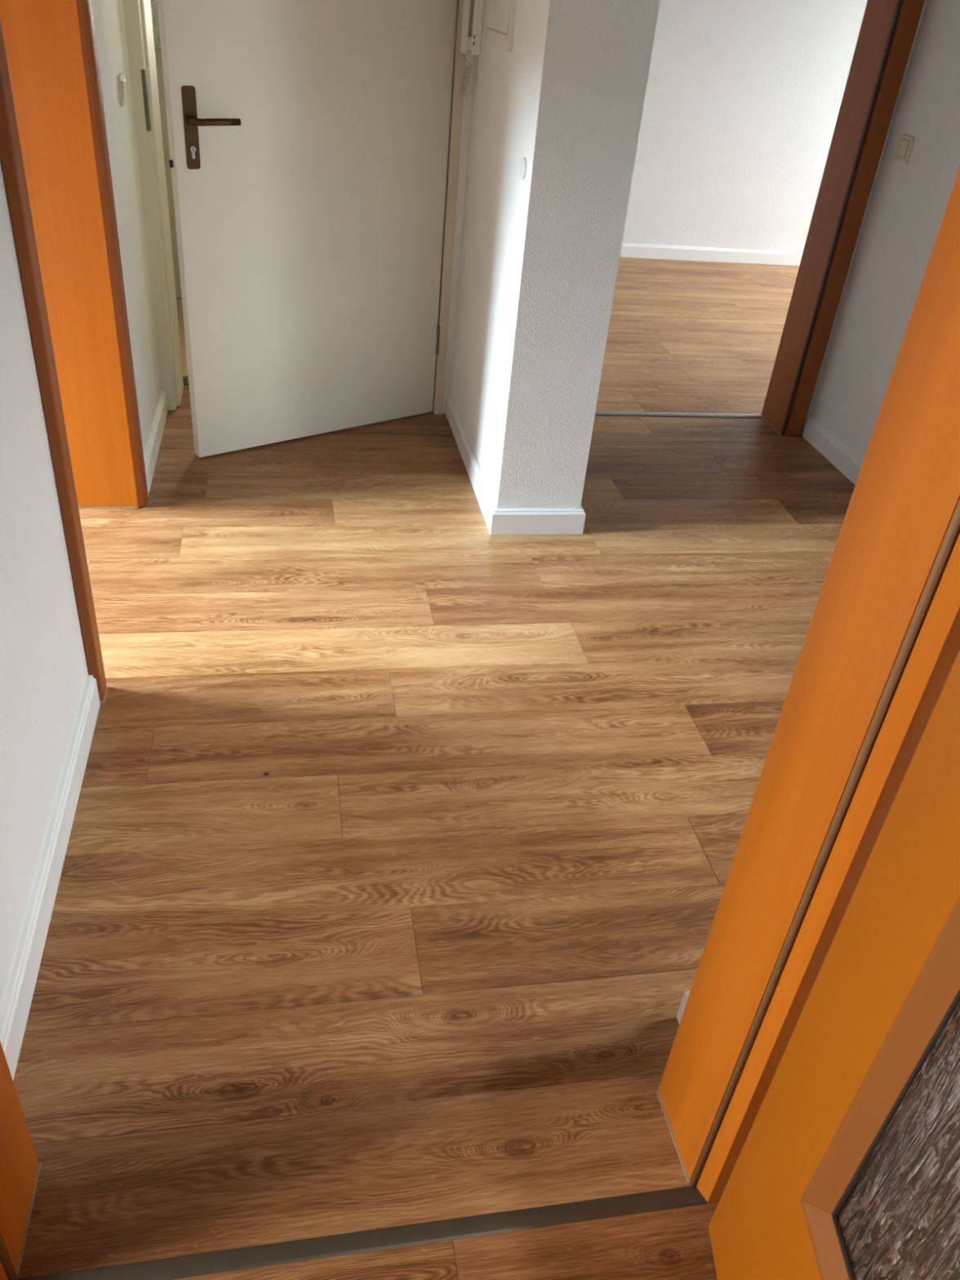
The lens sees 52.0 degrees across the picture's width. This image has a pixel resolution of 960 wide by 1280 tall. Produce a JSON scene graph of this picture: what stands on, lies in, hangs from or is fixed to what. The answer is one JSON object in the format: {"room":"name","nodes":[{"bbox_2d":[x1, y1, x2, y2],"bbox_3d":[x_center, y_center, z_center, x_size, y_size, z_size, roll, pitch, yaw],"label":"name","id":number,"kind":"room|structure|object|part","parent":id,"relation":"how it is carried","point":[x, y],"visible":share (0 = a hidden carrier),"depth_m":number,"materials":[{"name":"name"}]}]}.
{"room":"apartment hallway","nodes":[
{"label":"apartment hallway","id":0,"kind":"room"},
{"bbox_2d":[0,0,161,1015],"bbox_3d":[-0.958,-1.041,1.790,0.242,2.500,3.080,-2,35,-11],"label":"wall","id":1,"kind":"structure","parent":0,"point":[44,671],"depth_m":1.79,"materials":[{"name":"paint"}]},
{"bbox_2d":[0,675,100,1079],"bbox_3d":[-0.792,0.424,1.816,0.016,0.084,1.096,-2,35,-11],"label":"baseboard","id":2,"kind":"structure","parent":1,"relation":"attached to","point":[15,1012],"depth_m":1.76,"materials":[{"name":"white wood"}]},
{"bbox_2d":[0,0,148,703],"bbox_3d":[-1.012,-1.003,2.110,0.282,2.070,1.066,-2,35,-11],"label":"door frame","id":3,"kind":"structure","parent":1,"relation":"attached to","point":[55,156],"depth_m":2.52,"materials":[{"name":"orange wood"}]},
{"bbox_3d":[-0.802,-0.725,1.727,0.024,2.064,0.060,-2,35,-11],"label":"casing","id":4,"kind":"part","parent":3,"relation":"part of","materials":[{"name":"brown wood"}]},
{"bbox_3d":[-0.979,-1.259,2.553,0.024,1.998,0.070,-2,35,-11],"label":"casing","id":5,"kind":"part","parent":3,"relation":"part of","materials":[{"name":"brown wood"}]},
{"bbox_2d":[116,73,126,106],"bbox_3d":[-1.056,-1.626,2.911,0.014,0.080,0.080,-2,35,-11],"label":"light switch","id":6,"kind":"object","parent":1,"relation":"attached to","point":[121,81],"visible":1,"depth_m":2.89,"materials":[{"name":"beige plastic"}]},
{"bbox_2d":[143,390,168,495],"bbox_3d":[-1.126,-0.697,3.416,0.016,0.084,0.715,-2,35,-11],"label":"baseboard","id":7,"kind":"structure","parent":1,"relation":"attached to","point":[151,454],"depth_m":3.38,"materials":[{"name":"white wood"}]},
{"bbox_2d":[6,257,855,1279],"bbox_3d":[-0.670,0.115,2.417,10.220,0.060,9.200,-2,35,-11],"label":"floor","id":8,"kind":"structure","parent":0,"point":[436,961],"depth_m":2.06,"materials":[{"name":"brown laminate"}]},
{"bbox_2d":[14,1186,706,1279],"bbox_3d":[-0.145,0.837,1.375,0.973,0.004,0.028,-2,35,-11],"label":"threshold strip","id":9,"kind":"object","parent":8,"relation":"on","point":[384,1238],"visible":1,"depth_m":1.38,"materials":[{"name":"metal"}]},
{"bbox_2d":[595,410,763,417],"bbox_3d":[0.749,-0.955,4.150,0.942,0.006,0.040,-2,35,-11],"label":"threshold strip","id":10,"kind":"object","parent":8,"relation":"on","point":[597,412],"visible":0.66,"depth_m":4.16,"materials":[{"name":"silver metal"}]},
{"bbox_2d":[442,4,474,413],"bbox_3d":[-0.695,-1.983,3.217,1.341,2.500,0.228,-2,35,-11],"label":"wall","id":11,"kind":"structure","parent":0,"point":[466,109],"depth_m":3.56,"materials":[{"name":"paint"}]},
{"bbox_2d":[122,0,466,414],"bbox_3d":[-0.623,-1.821,3.418,1.075,2.039,0.380,-2,35,-11],"label":"door frame","id":12,"kind":"structure","parent":11,"relation":"attached to","point":[137,13],"depth_m":3.40,"materials":[{"name":"beige paint"}]},
{"bbox_3d":[-1.074,-1.737,3.169,0.012,0.175,0.033,-2,35,-11],"label":"strike plate","id":13,"kind":"part","parent":12,"relation":"part of","materials":[{"name":"metal"}]},
{"bbox_3d":[-1.110,-1.778,3.271,0.062,2.027,0.256,-2,35,-11],"label":"post","id":14,"kind":"part","parent":12,"relation":"part of","materials":[{"name":"beige paint"}]},
{"bbox_3d":[-0.117,-1.808,3.467,0.064,2.030,0.242,-2,35,-11],"label":"post","id":15,"kind":"part","parent":12,"relation":"part of","materials":[{"name":"beige paint"}]},
{"bbox_2d":[156,0,457,457],"bbox_3d":[-0.490,-1.584,3.110,1.006,1.982,0.096,-20,42,-33],"label":"door","id":16,"kind":"structure","parent":11,"relation":"in","point":[308,140],"depth_m":3.21,"materials":[{"name":"white wood"}]},
{"bbox_3d":[-0.838,-1.484,2.858,0.040,0.217,0.007,-20,42,-33],"label":"handle plate","id":17,"kind":"part","parent":16,"relation":"part of","materials":[{"name":"brown metal"}]},
{"bbox_3d":[-0.772,-1.507,2.862,0.144,0.022,0.052,-20,42,-33],"label":"lever","id":18,"kind":"part","parent":16,"relation":"part of","materials":[{"name":"brown metal"}]},
{"bbox_2d":[450,0,660,508],"bbox_3d":[0.182,-1.724,2.968,0.273,2.500,1.220,-2,35,-11],"label":"wall","id":19,"kind":"structure","parent":0,"point":[540,253],"depth_m":2.78,"materials":[{"name":"white paint"}]},
{"bbox_2d":[458,0,484,97],"bbox_3d":[-0.030,-1.938,3.170,0.058,0.338,0.080,-2,35,-11],"label":"phone","id":20,"kind":"object","parent":19,"relation":"attached to","point":[471,39],"visible":1,"depth_m":3.14,"materials":[{"name":"white plastic"}]},
{"bbox_3d":[-0.044,-1.843,3.218,0.045,0.126,0.025,14,35,12],"label":"coiled cord","id":21,"kind":"part","parent":20,"relation":"part of","materials":[{"name":"beige plastic"}]},
{"bbox_2d":[484,0,516,51],"bbox_3d":[0.076,-1.992,2.726,0.013,0.600,0.390,-2,35,-11],"label":"box","id":22,"kind":"object","parent":19,"relation":"attached to","point":[500,14],"visible":1,"depth_m":2.81,"materials":[{"name":"white plastic"}]},
{"bbox_3d":[0.075,-1.998,2.722,0.011,0.536,0.339,-2,35,-11],"label":"box door","id":23,"kind":"part","parent":22,"relation":"part of","materials":[{"name":"white plastic"}]},
{"bbox_2d":[446,395,586,534],"bbox_3d":[0.102,-0.656,3.541,0.305,0.084,0.998,-2,35,-11],"label":"baseboard","id":24,"kind":"structure","parent":19,"relation":"attached to","point":[498,521],"depth_m":3.16,"materials":[{"name":"white wood"}]},
{"bbox_2d":[520,156,526,179],"bbox_3d":[0.116,-1.262,2.635,0.007,0.054,0.054,-2,35,-11],"label":"light switch","id":25,"kind":"object","parent":19,"relation":"attached to","point":[523,162],"visible":1,"depth_m":2.62,"materials":[{"name":"white plastic"}]},
{"bbox_2d":[622,0,867,252],"bbox_3d":[1.419,-3.623,5.953,4.600,2.500,0.168,-2,35,-11],"label":"wall","id":26,"kind":"structure","parent":0,"point":[743,100],"depth_m":6.15,"materials":[{"name":"paint"}]},
{"bbox_2d":[619,243,803,266],"bbox_3d":[1.578,-2.581,6.602,3.880,0.084,0.016,-2,35,-11],"label":"baseboard","id":27,"kind":"structure","parent":26,"relation":"attached to","point":[628,250],"depth_m":6.59,"materials":[{"name":"white wood"}]},
{"bbox_2d":[801,0,959,461],"bbox_3d":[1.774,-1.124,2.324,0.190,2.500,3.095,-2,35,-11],"label":"wall","id":28,"kind":"structure","parent":0,"point":[908,202],"depth_m":3.44,"materials":[{"name":"paint"}]},
{"bbox_2d":[802,417,862,484],"bbox_3d":[1.565,-0.143,3.007,0.016,0.084,2.600,-2,35,-11],"label":"baseboard","id":29,"kind":"structure","parent":28,"relation":"attached to","point":[848,464],"depth_m":3.85,"materials":[{"name":"white wood"}]},
{"bbox_2d":[761,0,924,435],"bbox_3d":[0.857,-1.745,3.486,1.107,2.070,0.222,-2,35,-11],"label":"door frame","id":30,"kind":"structure","parent":28,"relation":"attached to","point":[888,28],"depth_m":3.62,"materials":[{"name":"brown wood"}]},
{"bbox_2d":[894,133,915,163],"bbox_3d":[1.454,-1.687,3.379,0.014,0.080,0.080,-2,35,-11],"label":"light switch","id":31,"kind":"object","parent":28,"relation":"attached to","point":[905,144],"visible":1,"depth_m":3.37,"materials":[{"name":"beige plastic"}]},
{"bbox_3d":[0.657,-0.291,0.928,2.567,2.500,0.277,-2,35,-11],"label":"wall","id":32,"kind":"structure","parent":0,"visible":0},
{"bbox_2d":[0,164,959,1279],"bbox_3d":[-0.067,-0.059,0.862,1.107,2.070,0.186,-2,35,-11],"label":"door frame","id":33,"kind":"structure","parent":32,"relation":"attached to","point":[881,647],"depth_m":1.06,"materials":[{"name":"orange wood"}]},
{"bbox_2d":[676,990,690,1023],"bbox_3d":[1.068,0.638,1.781,1.450,0.084,0.121,-2,35,-11],"label":"baseboard","id":34,"kind":"structure","parent":32,"relation":"attached to","point":[684,1000],"depth_m":1.69,"materials":[{"name":"white wood"}]},
{"bbox_2d":[708,649,959,1279],"bbox_3d":[0.409,0.294,0.477,0.100,1.982,0.968,5,34,-2],"label":"door","id":35,"kind":"structure","parent":32,"relation":"in","point":[847,1165],"depth_m":0.95,"materials":[{"name":"orange wood"}]},
{"bbox_3d":[0.440,0.204,0.408,0.005,1.446,0.643,4,34,-2],"label":"glass pane","id":36,"kind":"part","parent":35,"relation":"part of","materials":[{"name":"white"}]},
{"bbox_3d":[-1.053,-2.451,3.854,1.899,2.500,1.449,-2,35,-11],"label":"wall","id":37,"kind":"structure","parent":0,"visible":0},
{"bbox_2d":[150,0,182,297],"bbox_3d":[-1.387,-2.525,4.370,0.860,1.972,0.050,-2,35,-11],"label":"door","id":38,"kind":"structure","parent":37,"relation":"in","point":[153,2],"depth_m":4.52,"materials":[{"name":"beige paint"}]},
{"bbox_3d":[-1.350,-2.906,4.122,0.660,0.860,0.008,-2,35,-11],"label":"glass pane","id":39,"kind":"part","parent":38,"relation":"part of","materials":[{"name":"white"}]}
]}

